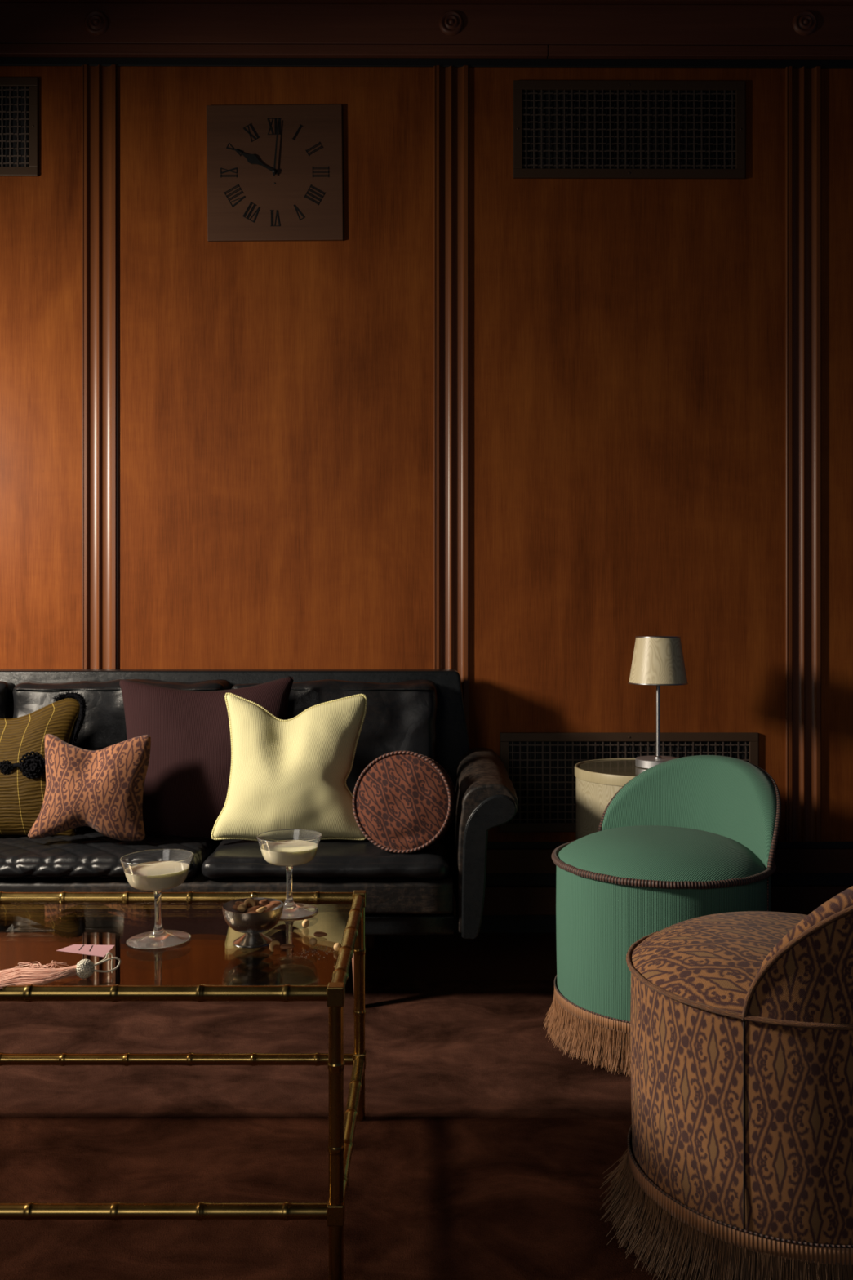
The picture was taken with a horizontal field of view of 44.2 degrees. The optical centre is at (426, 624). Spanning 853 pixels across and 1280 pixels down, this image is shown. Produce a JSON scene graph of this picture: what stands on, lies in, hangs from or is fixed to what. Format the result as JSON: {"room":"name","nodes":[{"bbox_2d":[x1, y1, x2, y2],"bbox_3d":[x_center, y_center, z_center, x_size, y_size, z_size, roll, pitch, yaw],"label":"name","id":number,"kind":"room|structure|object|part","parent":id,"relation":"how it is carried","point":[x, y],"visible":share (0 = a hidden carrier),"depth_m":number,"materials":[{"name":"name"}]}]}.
{"room":"bar","nodes":[
{"label":"bar","id":0,"kind":"room"},
{"bbox_2d":[0,47,852,841],"bbox_3d":[-0.175,-0.615,3.509,5.150,3.270,0.101,0,0,0],"label":"wall","id":1,"kind":"structure","parent":0,"point":[627,336],"depth_m":3.46,"materials":[{"name":"brown wood"}]},
{"bbox_2d":[0,76,38,176],"bbox_3d":[-1.657,-1.636,3.445,0.763,0.323,0.014,0,0,0],"label":"air vent","id":2,"kind":"object","parent":1,"relation":"in","point":[19,95],"visible":1,"depth_m":3.45,"materials":[{"name":"brown metal"}]},
{"bbox_2d":[0,85,28,166],"bbox_3d":[-1.657,-1.636,3.445,0.705,0.266,0.004,0,0,0],"label":"grille","id":3,"kind":"object","parent":2,"relation":"attached to","point":[2,89],"depth_m":3.45,"materials":[{"name":"black metal"}]},
{"bbox_2d":[84,10,109,35],"bbox_3d":[-1.079,-1.967,3.425,0.082,0.082,0.016,0,0,0],"label":"rosette","id":4,"kind":"object","parent":1,"relation":"attached to","point":[96,23],"visible":1,"depth_m":3.42,"materials":[{"name":"brown wood"}]},
{"bbox_2d":[81,64,117,669],"bbox_3d":[-1.074,-0.561,3.450,0.116,2.552,0.015,0,0,0],"label":"trim","id":5,"kind":"structure","parent":1,"relation":"attached to","point":[99,83],"depth_m":3.45,"materials":[{"name":"brown wood"}]},
{"bbox_2d":[0,43,547,58],"bbox_3d":[-1.176,-1.882,3.442,3.148,0.034,0.027,0,0,0],"label":"trim","id":6,"kind":"structure","parent":1,"relation":"attached to","point":[6,50],"depth_m":3.43,"materials":[{"name":"brown wood"}]},
{"bbox_2d":[206,104,343,241],"bbox_3d":[-0.498,-1.485,3.443,0.445,0.445,0.027,-1,0,0],"label":"wall clock","id":7,"kind":"object","parent":1,"relation":"attached to","point":[275,171],"visible":1,"depth_m":3.44,"materials":[{"name":"brown wood"}]},
{"bbox_2d":[0,3,852,47],"bbox_3d":[-0.175,-1.968,3.448,5.150,0.131,0.022,0,0,0],"label":"trim","id":8,"kind":"structure","parent":1,"relation":"attached to","point":[548,24],"depth_m":3.44,"materials":[{"name":"brown wood"}]},
{"bbox_2d":[0,57,852,68],"bbox_3d":[-0.175,-1.851,3.456,5.150,0.028,0.006,0,0,0],"label":"trim","id":9,"kind":"structure","parent":1,"relation":"attached to","point":[4,61],"depth_m":3.46,"materials":[{"name":"brown wood"}]},
{"bbox_2d":[0,0,852,4],"bbox_3d":[-0.175,-2.117,3.437,5.150,0.165,0.045,0,0,0],"label":"trim","id":10,"kind":"structure","parent":1,"relation":"attached to","point":[243,2],"depth_m":3.43,"materials":[{"name":"brown wood"}]},
{"bbox_2d":[433,65,468,734],"bbox_3d":[0.082,-0.561,3.455,0.116,2.552,0.015,0,0,0],"label":"trim","id":11,"kind":"structure","parent":1,"relation":"attached to","point":[451,84],"depth_m":3.46,"materials":[{"name":"brown wood"}]},
{"bbox_2d":[439,10,463,35],"bbox_3d":[0.082,-1.970,3.430,0.082,0.082,0.016,0,0,0],"label":"rosette","id":12,"kind":"object","parent":1,"relation":"attached to","point":[451,22],"visible":1,"depth_m":3.43,"materials":[{"name":"brown wood"}]},
{"bbox_2d":[513,80,745,178],"bbox_3d":[0.667,-1.630,3.455,0.763,0.320,0.014,0,0,0],"label":"air vent","id":13,"kind":"object","parent":1,"relation":"in","point":[563,129],"visible":1,"depth_m":3.46,"materials":[{"name":"brown metal"}]},
{"bbox_2d":[500,732,758,831],"bbox_3d":[0.667,0.517,3.455,0.850,0.326,0.014,0,0,0],"label":"air vent","id":14,"kind":"object","parent":1,"relation":"in","point":[540,766],"visible":0.38,"depth_m":3.46,"materials":[{"name":"brown metal"}]},
{"bbox_2d":[453,914,808,933],"bbox_3d":[-0.175,0.981,3.454,5.150,0.063,0.010,0,0,0],"label":"baseboard","id":15,"kind":"structure","parent":1,"relation":"attached to","point":[490,923],"depth_m":3.45,"materials":[{"name":"brown wood"}]},
{"bbox_2d":[453,885,852,915],"bbox_3d":[-0.175,0.904,3.446,5.150,0.091,0.027,0,0,0],"label":"trim","id":16,"kind":"structure","parent":1,"relation":"attached to","point":[499,900],"depth_m":3.44,"materials":[{"name":"brown wood"}]},
{"bbox_2d":[485,873,852,885],"bbox_3d":[-0.175,0.837,3.455,5.150,0.043,0.008,0,0,0],"label":"trim","id":17,"kind":"structure","parent":1,"relation":"attached to","point":[491,879],"depth_m":3.46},
{"bbox_2d":[486,848,852,873],"bbox_3d":[-0.175,0.776,3.450,5.150,0.078,0.021,0,0,0],"label":"trim","id":18,"kind":"structure","parent":1,"relation":"attached to","point":[498,860],"depth_m":3.45,"materials":[{"name":"brown wood"}]},
{"bbox_2d":[487,841,852,848],"bbox_3d":[-0.175,0.726,3.456,5.150,0.023,0.006,0,0,0],"label":"trim","id":19,"kind":"structure","parent":1,"relation":"attached to","point":[491,845],"depth_m":3.46,"materials":[{"name":"brown wood"}]},
{"bbox_2d":[547,44,852,59],"bbox_3d":[1.400,-1.882,3.453,2.000,0.034,0.026,0,0,0],"label":"trim","id":20,"kind":"structure","parent":1,"relation":"attached to","point":[554,51],"depth_m":3.44,"materials":[{"name":"brown wood"}]},
{"bbox_2d":[785,66,820,842],"bbox_3d":[1.242,-0.561,3.460,0.116,2.552,0.015,0,0,0],"label":"trim","id":21,"kind":"structure","parent":1,"relation":"attached to","point":[802,85],"depth_m":3.46,"materials":[{"name":"brown wood"}]},
{"bbox_2d":[792,10,817,35],"bbox_3d":[1.241,-1.973,3.435,0.082,0.082,0.016,0,0,0],"label":"rosette","id":22,"kind":"object","parent":1,"relation":"attached to","point":[805,22],"visible":1,"depth_m":3.43,"materials":[{"name":"brown wood"}]},
{"bbox_2d":[347,933,556,980],"bbox_3d":[-0.150,1.036,0.700,5.500,0.048,5.800,0,0,0],"label":"floor","id":23,"kind":"structure","parent":0,"point":[489,956],"depth_m":3.19,"materials":[{"name":"brown wood"}]},
{"bbox_2d":[0,669,518,995],"bbox_3d":[-0.912,0.578,3.054,2.312,0.870,0.701,0,0,0],"label":"leather sofa","id":24,"kind":"object","parent":23,"relation":"on","point":[422,712],"visible":0.48,"depth_m":2.85,"materials":[{"name":"black leather"}]},
{"bbox_2d":[0,680,15,718],"bbox_3d":[-1.582,0.384,3.200,0.634,0.436,0.176,0,0,0],"label":"cushion","id":25,"kind":"object","parent":24,"relation":"on","point":[6,687],"depth_m":3.19,"materials":[{"name":"black leather"}]},
{"bbox_2d":[0,691,87,835],"bbox_3d":[-1.251,0.386,2.993,0.535,0.424,0.159,0,0,0],"label":"cushion","id":26,"kind":"object","parent":24,"relation":"on","point":[22,746],"visible":0.75,"depth_m":2.96,"materials":[{"name":"fabric"}]},
{"bbox_3d":[-1.038,0.392,3.012,0.108,0.402,0.120,0,0,0],"label":"brush trim","id":27,"kind":"part","parent":26,"relation":"part of","materials":[{"name":"black fabric"}]},
{"bbox_2d":[27,733,151,840],"bbox_3d":[-0.919,0.442,2.850,0.318,0.283,0.111,0,0,0],"label":"patterned cushion","id":28,"kind":"object","parent":24,"relation":"on","point":[101,790],"visible":1,"depth_m":2.82,"materials":[{"name":"orange woven patterned fabric"}]},
{"bbox_2d":[0,826,222,879],"bbox_3d":[-0.918,0.627,2.928,0.646,0.073,0.444,0,0,0],"label":"seat cushion","id":29,"kind":"object","parent":24,"relation":"on","point":[89,854],"depth_m":2.77,"materials":[{"name":"black leather"}]},
{"bbox_2d":[12,679,231,750],"bbox_3d":[-0.931,0.383,3.201,0.657,0.435,0.180,0,0,0],"label":"cushion","id":30,"kind":"object","parent":24,"relation":"on","point":[104,726],"depth_m":3.16,"materials":[{"name":"black leather"}]},
{"bbox_2d":[119,676,293,840],"bbox_3d":[-0.645,0.390,3.031,0.526,0.475,0.156,0,0,0],"label":"cushion","id":31,"kind":"object","parent":24,"relation":"on","point":[187,780],"visible":0.62,"depth_m":2.99,"materials":[{"name":"fabric"}]},
{"bbox_3d":[-0.909,0.710,3.041,1.963,0.094,0.650,0,0,0],"label":"seat","id":32,"kind":"part","parent":24,"relation":"part of","materials":[{"name":"leather"}]},
{"bbox_3d":[-0.906,0.476,3.325,2.087,0.667,0.160,0,0,0],"label":"frame","id":33,"kind":"part","parent":24,"relation":"part of","materials":[{"name":"leather"}]},
{"bbox_2d":[211,693,367,840],"bbox_3d":[-0.376,0.393,2.894,0.429,0.404,0.152,0,0,0],"label":"cushion","id":34,"kind":"object","parent":24,"relation":"on","point":[293,773],"visible":0.97,"depth_m":2.86,"materials":[{"name":"beige fabric"}]},
{"bbox_2d":[201,834,448,879],"bbox_3d":[-0.265,0.627,2.928,0.649,0.078,0.446,0,0,0],"label":"seat cushion","id":35,"kind":"object","parent":24,"relation":"on","point":[228,859],"depth_m":2.73,"materials":[{"name":"black leather"}]},
{"bbox_2d":[231,679,438,794],"bbox_3d":[-0.283,0.386,3.200,0.637,0.442,0.175,0,0,0],"label":"cushion","id":36,"kind":"object","parent":24,"relation":"on","point":[402,714],"depth_m":3.15,"materials":[{"name":"black leather"}]},
{"bbox_3d":[-0.180,0.902,2.765,0.044,0.200,0.064,0,0,0],"label":"leg","id":37,"kind":"part","parent":24,"relation":"part of","materials":[{"name":"brown wood"}]},
{"bbox_3d":[-0.180,0.908,3.285,0.044,0.210,0.054,0,0,0],"label":"leg","id":38,"kind":"part","parent":24,"relation":"part of","materials":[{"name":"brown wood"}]},
{"bbox_2d":[352,751,456,853],"bbox_3d":[-0.058,0.474,2.814,0.268,0.279,0.143,0,0,10],"label":"round cushion","id":39,"kind":"object","parent":24,"relation":"on","point":[404,802],"visible":1,"depth_m":2.76,"materials":[{"name":"brown fabric"}]},
{"bbox_3d":[0.162,0.596,3.018,0.162,0.422,0.565,0,0,0],"label":"arm","id":40,"kind":"part","parent":24,"relation":"part of","materials":[{"name":"leather"}]},
{"bbox_3d":[0.162,0.627,2.727,0.134,0.368,0.030,0,0,0],"label":"arm panel","id":41,"kind":"part","parent":24,"relation":"part of","materials":[{"name":"leather"}]},
{"bbox_2d":[0,980,705,1279],"bbox_3d":[-0.100,1.006,1.180,4.600,0.012,3.560,0,0,0],"label":"rug","id":42,"kind":"object","parent":23,"relation":"on","point":[482,1150],"visible":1,"depth_m":2.05,"materials":[{"name":"brown carpet"}]},
{"bbox_2d":[0,890,366,1279],"bbox_3d":[-0.755,0.770,1.851,1.265,0.461,0.577,0,0,0],"label":"coffee table","id":43,"kind":"object","parent":42,"relation":"on","point":[208,966],"visible":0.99,"depth_m":1.78,"materials":[{"name":"gold metal"}]},
{"bbox_2d":[0,944,120,988],"bbox_3d":[-0.604,0.535,1.655,0.241,0.034,0.132,0,0,-33],"label":"tassel","id":44,"kind":"object","parent":43,"relation":"on","point":[85,968],"visible":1,"depth_m":1.63,"materials":[{"name":"pink fabric"}]},
{"bbox_2d":[120,848,193,949],"bbox_3d":[-0.472,0.478,1.840,0.125,0.149,0.125,0,0,-8],"label":"coupe glass","id":45,"kind":"object","parent":43,"relation":"on","point":[157,870],"visible":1,"depth_m":1.82,"materials":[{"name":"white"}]},
{"bbox_3d":[-0.755,0.879,1.575,1.219,0.026,0.026,0,0,0],"label":"rail","id":46,"kind":"part","parent":43,"relation":"part of","materials":[{"name":"gold metal"}]},
{"bbox_3d":[-0.755,0.552,1.575,1.219,0.026,0.026,0,0,0],"label":"rail","id":47,"kind":"part","parent":43,"relation":"part of","materials":[{"name":"gold metal"}]},
{"bbox_3d":[-0.755,0.879,2.126,1.219,0.027,0.026,0,0,0],"label":"rail","id":48,"kind":"part","parent":43,"relation":"part of","materials":[{"name":"gold metal"}]},
{"bbox_3d":[-0.755,0.552,2.126,1.219,0.027,0.026,0,0,0],"label":"rail","id":49,"kind":"part","parent":43,"relation":"part of","materials":[{"name":"gold metal"}]},
{"bbox_2d":[222,897,284,948],"bbox_3d":[-0.302,0.520,1.826,0.106,0.065,0.106,0,0,0],"label":"bowl","id":50,"kind":"object","parent":43,"relation":"on","point":[252,925],"visible":0.93,"depth_m":1.80,"materials":[{"name":"silver metal"}]},
{"bbox_2d":[232,904,238,910],"bbox_3d":[-0.332,0.492,1.830,0.014,0.009,0.025,0,0,-20],"label":"almond","id":51,"kind":"object","parent":50,"relation":"in","point":[234,907],"visible":0.68,"depth_m":1.82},
{"bbox_2d":[236,905,245,911],"bbox_3d":[-0.318,0.487,1.799,0.014,0.014,0.021,0,0,-19],"label":"nut","id":52,"kind":"object","parent":50,"relation":"in","point":[240,908],"visible":1,"depth_m":1.79,"materials":[{"name":"brown food"}]},
{"bbox_2d":[240,902,251,907],"bbox_3d":[-0.318,0.490,1.840,0.024,0.010,0.014,0,0,25],"label":"almond","id":53,"kind":"object","parent":50,"relation":"in","point":[248,905],"visible":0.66,"depth_m":1.83,"materials":[{"name":"brown food"}]},
{"bbox_2d":[244,898,255,906],"bbox_3d":[-0.306,0.481,1.817,0.021,0.016,0.010,0,0,-33],"label":"nut","id":54,"kind":"object","parent":50,"relation":"in","point":[246,901],"visible":1,"depth_m":1.81,"materials":[{"name":"beige food"}]},
{"bbox_2d":[244,911,257,913],"bbox_3d":[-0.298,0.492,1.790,0.025,0.009,0.014,0,0,7],"label":"almond","id":55,"kind":"object","parent":50,"relation":"in","point":[249,912],"visible":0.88,"depth_m":1.79,"materials":[{"name":"brown food"}]},
{"bbox_2d":[247,905,261,911],"bbox_3d":[-0.295,0.489,1.802,0.024,0.011,0.014,0,0,-22],"label":"almond","id":56,"kind":"object","parent":50,"relation":"in","point":[255,908],"visible":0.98,"depth_m":1.80,"materials":[{"name":"brown food"}]},
{"bbox_2d":[256,906,266,912],"bbox_3d":[-0.283,0.488,1.794,0.019,0.015,0.014,0,0,14],"label":"nut","id":57,"kind":"object","parent":50,"relation":"in","point":[260,909],"visible":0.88,"depth_m":1.79,"materials":[{"name":"beige food"}]},
{"bbox_2d":[258,900,269,906],"bbox_3d":[-0.282,0.484,1.830,0.014,0.010,0.024,0,0,37],"label":"almond","id":58,"kind":"object","parent":50,"relation":"in","point":[262,903],"visible":0.89,"depth_m":1.82,"materials":[{"name":"brown food"}]},
{"bbox_2d":[262,902,275,911],"bbox_3d":[-0.272,0.488,1.812,0.022,0.015,0.013,0,0,-11],"label":"almond","id":59,"kind":"object","parent":50,"relation":"in","point":[270,906],"visible":0.84,"depth_m":1.81,"materials":[{"name":"brown food"}]},
{"bbox_2d":[269,901,281,907],"bbox_3d":[-0.266,0.488,1.834,0.024,0.011,0.013,0,0,-1],"label":"almond","id":60,"kind":"object","parent":50,"relation":"in","point":[277,903],"visible":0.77,"depth_m":1.83,"materials":[{"name":"brown food"}]},
{"label":"almond","id":61,"kind":"object","parent":50,"relation":"in","visible":0},
{"bbox_2d":[253,899,259,906],"bbox_3d":[-0.300,0.488,1.838,0.014,0.015,0.014,0,0,0],"label":"hazelnut","id":62,"kind":"object","parent":61,"relation":"on","point":[256,901],"visible":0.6,"depth_m":1.83,"materials":[{"name":"brown food"}]},
{"bbox_2d":[269,940,279,951],"bbox_3d":[-0.259,0.545,1.785,0.011,0.017,0.021,0,0,38],"label":"nut","id":63,"kind":"object","parent":43,"relation":"on","point":[273,943],"visible":1,"depth_m":1.78,"materials":[{"name":"beige food"}]},
{"bbox_2d":[280,943,294,949],"bbox_3d":[-0.237,0.548,1.790,0.025,0.009,0.014,0,0,-7],"label":"almond","id":64,"kind":"object","parent":43,"relation":"on","point":[286,946],"visible":1,"depth_m":1.78,"materials":[{"name":"brown food"}]},
{"bbox_2d":[256,829,321,919],"bbox_3d":[-0.264,0.479,2.024,0.125,0.147,0.125,0,0,-40],"label":"coupe glass","id":65,"kind":"object","parent":43,"relation":"on","point":[289,848],"visible":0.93,"depth_m":2.00,"materials":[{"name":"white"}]},
{"bbox_2d":[302,919,309,927],"bbox_3d":[-0.221,0.546,1.920,0.013,0.015,0.014,0,0,-27],"label":"hazelnut","id":66,"kind":"object","parent":43,"relation":"on","point":[305,923],"visible":1,"depth_m":1.92,"materials":[{"name":"beige food"}]},
{"bbox_2d":[289,946,333,959],"bbox_3d":[-0.193,0.552,1.774,0.065,0.001,0.074,0,0,23],"label":"crumbs","id":67,"kind":"object","parent":43,"relation":"on","point":[321,946],"visible":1,"depth_m":1.77,"materials":[{"name":"beige food"}]},
{"bbox_2d":[309,937,316,945],"bbox_3d":[-0.195,0.546,1.811,0.013,0.014,0.015,0,0,-36],"label":"hazelnut","id":68,"kind":"object","parent":43,"relation":"on","point":[313,941],"visible":1,"depth_m":1.81,"materials":[{"name":"beige food"}]},
{"bbox_2d":[313,931,327,937],"bbox_3d":[-0.188,0.548,1.862,0.025,0.009,0.014,0,0,6],"label":"almond","id":69,"kind":"object","parent":43,"relation":"on","point":[318,934],"visible":1,"depth_m":1.86,"materials":[{"name":"brown food"}]},
{"bbox_3d":[-0.136,0.779,1.575,0.026,0.441,0.025,0,0,0],"label":"leg","id":70,"kind":"part","parent":43,"relation":"part of","materials":[{"name":"gold metal"}]},
{"bbox_2d":[333,942,341,951],"bbox_3d":[-0.151,0.546,1.780,0.013,0.014,0.014,0,0,33],"label":"hazelnut","id":71,"kind":"object","parent":43,"relation":"on","point":[337,946],"visible":1,"depth_m":1.77,"materials":[{"name":"beige food"}]},
{"bbox_3d":[-0.136,0.552,1.851,0.025,0.026,0.531,0,0,0],"label":"rail","id":72,"kind":"part","parent":43,"relation":"part of","materials":[{"name":"gold metal"}]},
{"bbox_3d":[-0.136,0.879,1.851,0.025,0.026,0.531,0,0,0],"label":"rail","id":73,"kind":"part","parent":43,"relation":"part of","materials":[{"name":"gold metal"}]},
{"bbox_3d":[-0.136,0.779,2.126,0.026,0.441,0.025,0,0,0],"label":"leg","id":74,"kind":"part","parent":43,"relation":"part of","materials":[{"name":"gold metal"}]},
{"bbox_2d":[543,755,781,1077],"bbox_3d":[0.575,0.670,2.567,0.576,0.658,0.577,0,0,25],"label":"stool","id":75,"kind":"object","parent":42,"relation":"on","point":[688,837],"visible":0.61,"depth_m":2.44,"materials":[{"name":"green fabric"}]},
{"bbox_2d":[557,825,765,881],"bbox_3d":[0.573,0.539,2.565,0.507,0.066,0.507,0,0,-42],"label":"seat cushion","id":76,"kind":"object","parent":75,"relation":"on","point":[612,853],"depth_m":2.44,"materials":[{"name":"green fabric"}]},
{"bbox_3d":[0.573,0.572,2.565,0.533,0.019,0.533,0,0,-42],"label":"seat trim","id":77,"kind":"part","parent":75,"relation":"part of","materials":[{"name":"brown fabric"}]},
{"bbox_3d":[0.705,0.459,2.684,0.216,0.236,0.494,0,0,-42],"label":"backrest","id":78,"kind":"part","parent":75,"relation":"part of","materials":[{"name":"green fabric"}]},
{"bbox_3d":[0.707,0.463,2.685,0.230,0.229,0.511,0,0,-42],"label":"trim","id":79,"kind":"part","parent":75,"relation":"part of","materials":[{"name":"fabric"}]},
{"bbox_2d":[600,885,852,1279],"bbox_3d":[0.599,0.670,1.753,0.620,0.658,0.620,0,0,17],"label":"stool","id":80,"kind":"object","parent":42,"relation":"on","point":[740,1153],"visible":1,"depth_m":1.54,"materials":[{"name":"brown fabric"}]},
{"bbox_2d":[631,911,807,1013],"bbox_3d":[0.600,0.540,1.752,0.507,0.066,0.507,0,0,-42],"label":"seat cushion","id":81,"kind":"object","parent":80,"relation":"on","point":[712,963],"depth_m":1.66,"materials":[{"name":"brown fabric"}]},
{"bbox_3d":[0.600,0.572,1.752,0.525,0.010,0.525,0,0,-42],"label":"seat trim","id":82,"kind":"part","parent":80,"relation":"part of","materials":[{"name":"brown fabric"}]},
{"bbox_3d":[0.720,0.464,1.618,0.506,0.226,0.225,0,0,-42],"label":"trim","id":83,"kind":"part","parent":80,"relation":"part of","materials":[{"name":"brown fabric"}]},
{"bbox_3d":[0.719,0.459,1.620,0.494,0.236,0.216,0,0,-42],"label":"backrest","id":84,"kind":"part","parent":80,"relation":"part of","materials":[{"name":"brown fabric"}]},
{"bbox_2d":[574,757,647,839],"bbox_3d":[0.671,0.721,3.190,0.438,0.582,0.438,0,0,0],"label":"drum side table","id":85,"kind":"object","parent":23,"relation":"on","point":[597,780],"visible":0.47,"depth_m":3.10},
{"bbox_2d":[627,635,688,768],"bbox_3d":[0.709,0.234,3.215,0.181,0.400,0.181,0,0,0],"label":"table lamp","id":86,"kind":"object","parent":85,"relation":"on","point":[657,660],"visible":0.95,"depth_m":3.15,"materials":[{"name":"fabric"}]},
{"bbox_3d":[0.709,0.237,3.215,0.021,0.342,0.021,0,0,0],"label":"stem","id":87,"kind":"part","parent":86,"relation":"part of","materials":[{"name":"silver metal"}]},
{"bbox_3d":[0.709,0.107,3.215,0.176,0.142,0.176,0,0,0],"label":"lamp shade","id":88,"kind":"part","parent":86,"relation":"part of","materials":[{"name":"beige fabric"}]}
]}

